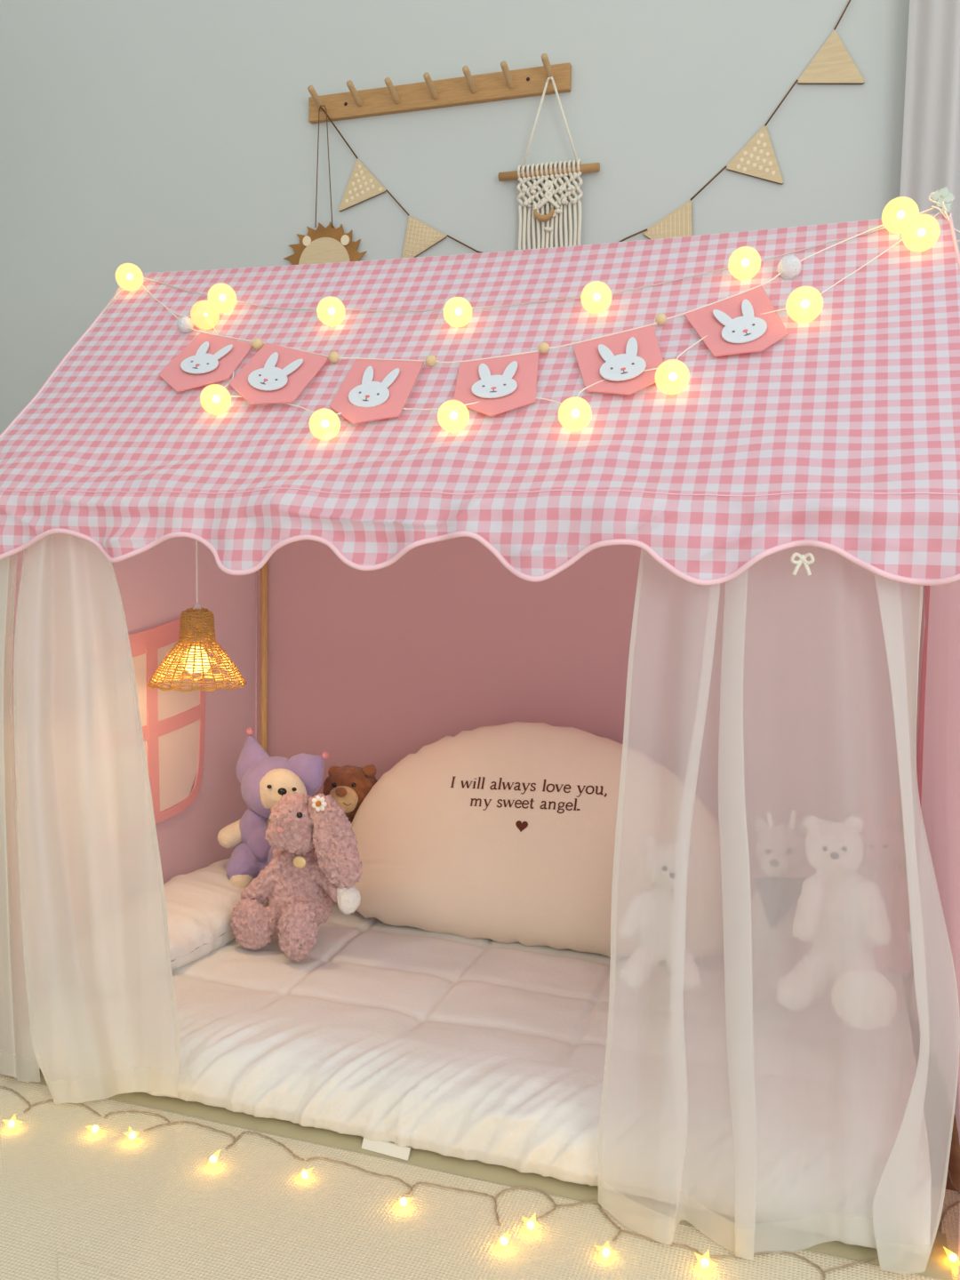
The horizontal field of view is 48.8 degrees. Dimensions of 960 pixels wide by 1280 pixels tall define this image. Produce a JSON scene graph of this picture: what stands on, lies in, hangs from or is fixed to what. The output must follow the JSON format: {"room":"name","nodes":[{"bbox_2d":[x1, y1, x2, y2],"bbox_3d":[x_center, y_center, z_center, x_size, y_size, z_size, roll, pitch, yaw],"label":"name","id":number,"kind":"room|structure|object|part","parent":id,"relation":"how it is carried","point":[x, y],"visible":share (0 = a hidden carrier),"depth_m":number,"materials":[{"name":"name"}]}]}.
{"room":"children's room","nodes":[
{"label":"children's room","id":0,"kind":"room"},
{"bbox_2d":[0,0,909,434],"bbox_3d":[0.424,-0.630,2.770,6.000,3.200,0.100,3,5,18],"label":"wall","id":1,"kind":"structure","parent":0,"point":[154,136],"depth_m":2.89,"materials":[{"name":"paint"}]},
{"bbox_2d":[307,53,571,123],"bbox_3d":[-0.131,-1.455,2.793,0.744,0.070,0.087,3,5,18],"label":"peg rail","id":2,"kind":"object","parent":1,"relation":"attached to","point":[507,84],"visible":1,"depth_m":2.80,"materials":[{"name":"brown wood"}]},
{"bbox_2d":[283,104,366,264],"bbox_3d":[-0.438,-1.193,2.931,0.264,0.538,0.043,3,5,18],"label":"lion","id":3,"kind":"object","parent":2,"relation":"hanging from","point":[328,244],"visible":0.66,"depth_m":2.95},
{"bbox_2d":[498,76,599,249],"bbox_3d":[0.174,-1.198,2.727,0.266,0.467,0.051,3,5,18],"label":"macrame hanging","id":4,"kind":"object","parent":2,"relation":"hanging from","point":[542,172],"visible":0.98,"depth_m":2.73,"materials":[{"name":"white fabric"}]},
{"bbox_3d":[0.138,-1.314,2.718,0.080,0.215,0.006,5,6,36],"label":"hanging cord","id":5,"kind":"part","parent":4,"relation":"part of","materials":[{"name":"beige fabric"}]},
{"bbox_3d":[0.178,-1.422,2.684,0.022,0.013,0.006,3,5,18],"label":"hanging cord","id":6,"kind":"part","parent":4,"relation":"part of","materials":[{"name":"beige fabric"}]},
{"bbox_3d":[0.220,-1.309,2.691,0.078,0.215,0.006,1,5,1],"label":"hanging cord","id":7,"kind":"part","parent":4,"relation":"part of","materials":[{"name":"beige fabric"}]},
{"bbox_2d":[320,0,864,258],"bbox_3d":[0.232,-1.247,2.704,1.405,0.598,0.046,3,5,18],"label":"bunting","id":8,"kind":"object","parent":2,"relation":"hanging from","point":[832,64],"visible":0.98,"depth_m":2.59,"materials":[{"name":"brown fabric"}]},
{"bbox_2d":[899,0,959,628],"bbox_3d":[1.318,-0.583,2.325,0.780,2.717,0.080,3,5,18],"label":"drape","id":9,"kind":"object","parent":1,"relation":"hanging from","point":[931,141],"visible":0.12,"depth_m":2.38,"materials":[{"name":"white fabric"}]},
{"bbox_2d":[945,1114,959,1191],"bbox_3d":[-0.208,0.941,1.097,6.000,0.050,3.900,3,5,18],"label":"floor","id":10,"kind":"structure","parent":0,"point":[954,1164],"depth_m":1.78,"materials":[{"name":"brown wood"}]},
{"bbox_2d":[0,1073,959,1279],"bbox_3d":[-0.451,0.928,0.841,3.100,0.010,2.365,3,5,18],"label":"rug","id":11,"kind":"object","parent":10,"relation":"on","point":[151,1208],"visible":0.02,"depth_m":1.58,"materials":[{"name":"beige carpet"}]},
{"bbox_2d":[2,1114,22,1132],"bbox_3d":[-0.783,0.822,1.771,0.038,0.028,0.049,2,5,6],"label":"string lights","id":12,"kind":"object","parent":11,"relation":"on","point":[11,1124],"depth_m":1.80,"materials":[{"name":"yellow plastic"}]},
{"bbox_2d":[78,1103,653,1241],"bbox_3d":[-0.227,0.843,1.661,0.975,0.028,0.247,2,5,6],"label":"string lights","id":13,"kind":"object","parent":11,"relation":"on","point":[531,1224],"depth_m":1.65,"materials":[{"name":"brown plastic"}]},
{"bbox_2d":[0,210,959,1279],"bbox_3d":[0.047,0.032,2.071,1.743,1.585,1.070,3,5,18],"label":"tent","id":14,"kind":"object","parent":11,"relation":"on","point":[380,591],"visible":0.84,"depth_m":1.82,"materials":[{"name":"pink fabric"}]},
{"bbox_2d":[0,552,40,1082],"bbox_3d":[-0.892,0.308,1.931,0.200,1.014,0.030,3,5,18],"label":"sheer curtain","id":15,"kind":"object","parent":14,"relation":"hanging from","point":[18,1060],"visible":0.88,"depth_m":1.93,"materials":[{"name":"white fabric"}]},
{"bbox_2d":[13,533,180,1103],"bbox_3d":[-0.666,0.318,1.839,0.330,1.014,0.059,2,5,15],"label":"sheer curtain","id":16,"kind":"object","parent":14,"relation":"hanging from","point":[103,1016],"visible":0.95,"depth_m":1.85,"materials":[{"name":"white fabric"}]},
{"bbox_3d":[-0.747,0.007,2.368,0.008,1.553,0.940,3,5,18],"label":"panel","id":17,"kind":"part","parent":14,"relation":"part of","materials":[{"name":"pink fabric"}]},
{"bbox_2d":[147,539,247,692],"bbox_3d":[-0.569,-0.259,2.129,0.197,0.710,0.196,3,5,18],"label":"pendant lamp","id":18,"kind":"object","parent":14,"relation":"hanging from","point":[196,660],"visible":1,"depth_m":2.12,"materials":[{"name":"wicker"}]},
{"bbox_3d":[-0.575,0.040,2.154,0.054,0.057,0.054,3,5,18],"label":"light bulb","id":19,"kind":"part","parent":18,"relation":"part of","materials":[{"name":"yellow glass"}]},
{"bbox_3d":[-0.569,-0.343,2.121,0.006,0.541,0.004,3,5,18],"label":"cord","id":20,"kind":"part","parent":18,"relation":"part of","materials":[{"name":"white plastic"}]},
{"bbox_3d":[-0.575,0.014,2.152,0.195,0.157,0.194,3,5,18],"label":"lamp shade","id":21,"kind":"part","parent":18,"relation":"part of","materials":[{"name":"wicker"}]},
{"bbox_2d":[200,384,242,415],"label":"string lights","id":22,"kind":"object","parent":14,"relation":"attached to","point":[215,399],"depth_m":1.84,"materials":[{"name":"yellow plastic"}]},
{"bbox_2d":[286,403,341,439],"label":"string lights","id":23,"kind":"object","parent":14,"relation":"attached to","point":[324,424],"depth_m":1.71,"materials":[{"name":"yellow plastic"}]},
{"bbox_2d":[402,400,479,432],"label":"string lights","id":24,"kind":"object","parent":14,"relation":"attached to","point":[452,415],"depth_m":1.65,"materials":[{"name":"yellow plastic"}]},
{"bbox_2d":[104,235,853,334],"label":"string lights","id":25,"kind":"object","parent":14,"relation":"attached to","point":[744,263],"depth_m":1.95,"materials":[{"name":"yellow plastic"}]},
{"bbox_2d":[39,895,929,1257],"bbox_3d":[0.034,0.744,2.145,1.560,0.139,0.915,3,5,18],"label":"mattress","id":26,"kind":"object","parent":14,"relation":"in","point":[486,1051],"visible":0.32,"depth_m":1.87,"materials":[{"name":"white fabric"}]},
{"bbox_2d":[163,858,267,970],"bbox_3d":[-0.625,0.615,2.396,0.246,0.141,0.800,3,5,18],"label":"pillow","id":27,"kind":"object","parent":26,"relation":"on","point":[200,903],"visible":0.27,"depth_m":2.27,"materials":[{"name":"white fabric"}]},
{"bbox_2d":[217,728,328,887],"bbox_3d":[-0.483,0.403,2.469,0.250,0.378,0.188,3,5,18],"label":"plush bear","id":28,"kind":"object","parent":27,"relation":"on","point":[263,779],"visible":0.67,"depth_m":2.44},
{"bbox_2d":[240,756,310,817],"bbox_3d":[-0.478,0.347,2.484,0.169,0.146,0.149,3,5,18],"label":"plush toy head","id":29,"kind":"object","parent":28,"relation":"attached to","point":[257,772],"depth_m":2.43},
{"bbox_2d":[230,792,362,961],"bbox_3d":[-0.376,0.487,2.241,0.298,0.347,0.185,3,5,18],"label":"plush bunny","id":30,"kind":"object","parent":26,"relation":"on","point":[297,884],"visible":1,"depth_m":2.21,"materials":[{"name":"pink fur"}]},
{"bbox_2d":[315,800,320,807],"bbox_3d":[-0.331,0.335,2.163,0.011,0.012,0.011,0,5,-15],"label":"flower","id":31,"kind":"object","parent":30,"relation":"on","point":[317,804],"depth_m":2.16,"materials":[{"name":"fabric"}]},
{"bbox_2d":[313,764,377,849],"bbox_3d":[-0.329,0.460,2.583,0.165,0.330,0.153,6,7,44],"label":"plush bear","id":32,"kind":"object","parent":26,"relation":"on","point":[348,786],"visible":0.42,"depth_m":2.53},
{"bbox_2d":[351,721,623,957],"bbox_3d":[0.114,0.432,2.379,0.904,0.473,0.250,3,5,18],"label":"cushion","id":33,"kind":"object","parent":26,"relation":"on","point":[505,833],"visible":0.78,"depth_m":2.33,"materials":[{"name":"beige fabric"}]},
{"bbox_2d":[158,205,939,423],"bbox_3d":[0.027,-0.553,1.822,1.452,0.391,0.320,2,5,14],"label":"bunting","id":34,"kind":"object","parent":14,"relation":"attached to","point":[372,388],"visible":0.97,"depth_m":1.76,"materials":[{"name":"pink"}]},
{"bbox_2d":[535,378,606,431],"label":"string lights","id":35,"kind":"object","parent":14,"relation":"attached to","point":[574,413],"depth_m":1.58,"materials":[{"name":"yellow plastic"}]},
{"bbox_3d":[0.179,0.255,2.576,1.640,1.060,0.009,3,5,18],"label":"panel","id":36,"kind":"part","parent":14,"relation":"part of","materials":[{"name":"pink fabric"}]},
{"bbox_2d":[643,335,707,394],"label":"string lights","id":37,"kind":"object","parent":14,"relation":"attached to","point":[672,377],"depth_m":1.59,"materials":[{"name":"yellow plastic"}]},
{"bbox_2d":[598,545,959,1273],"bbox_3d":[0.416,0.364,1.475,0.488,1.036,0.071,3,5,16],"label":"sheer curtain","id":38,"kind":"object","parent":14,"relation":"hanging from","point":[781,1062],"visible":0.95,"depth_m":1.48,"materials":[{"name":"white fabric"}]},
{"bbox_2d":[790,552,814,575],"bbox_3d":[0.429,-0.101,1.407,0.031,0.030,0.013,3,5,18],"label":"ribbon bow","id":39,"kind":"object","parent":38,"relation":"attached to","point":[802,557],"visible":1,"depth_m":1.40,"materials":[{"name":"beige fabric"}]},
{"bbox_2d":[760,192,951,323],"label":"string lights","id":40,"kind":"object","parent":14,"relation":"attached to","point":[909,224],"depth_m":1.70,"materials":[{"name":"yellow plastic"}]},
{"bbox_3d":[0.840,0.084,1.840,0.061,1.553,0.940,3,5,18],"label":"panel","id":41,"kind":"part","parent":14,"relation":"part of","materials":[{"name":"pink fabric"}]},
{"bbox_2d":[594,1240,618,1263],"bbox_3d":[0.176,0.866,1.475,0.032,0.028,0.046,2,5,6],"label":"string lights","id":42,"kind":"object","parent":11,"relation":"on","point":[605,1252],"depth_m":1.50,"materials":[{"name":"yellow plastic"}]},
{"bbox_2d":[671,1242,735,1277],"bbox_3d":[0.310,0.870,1.461,0.087,0.028,0.065,2,5,6],"label":"string lights","id":43,"kind":"object","parent":11,"relation":"on","point":[705,1263],"depth_m":1.48,"materials":[{"name":"yellow plastic"}]},
{"bbox_2d":[781,1250,877,1279],"bbox_3d":[0.484,0.874,1.453,0.130,0.028,0.056,2,5,6],"label":"string lights","id":44,"kind":"object","parent":11,"relation":"on","point":[823,1272],"depth_m":1.50,"materials":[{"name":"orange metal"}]}
]}

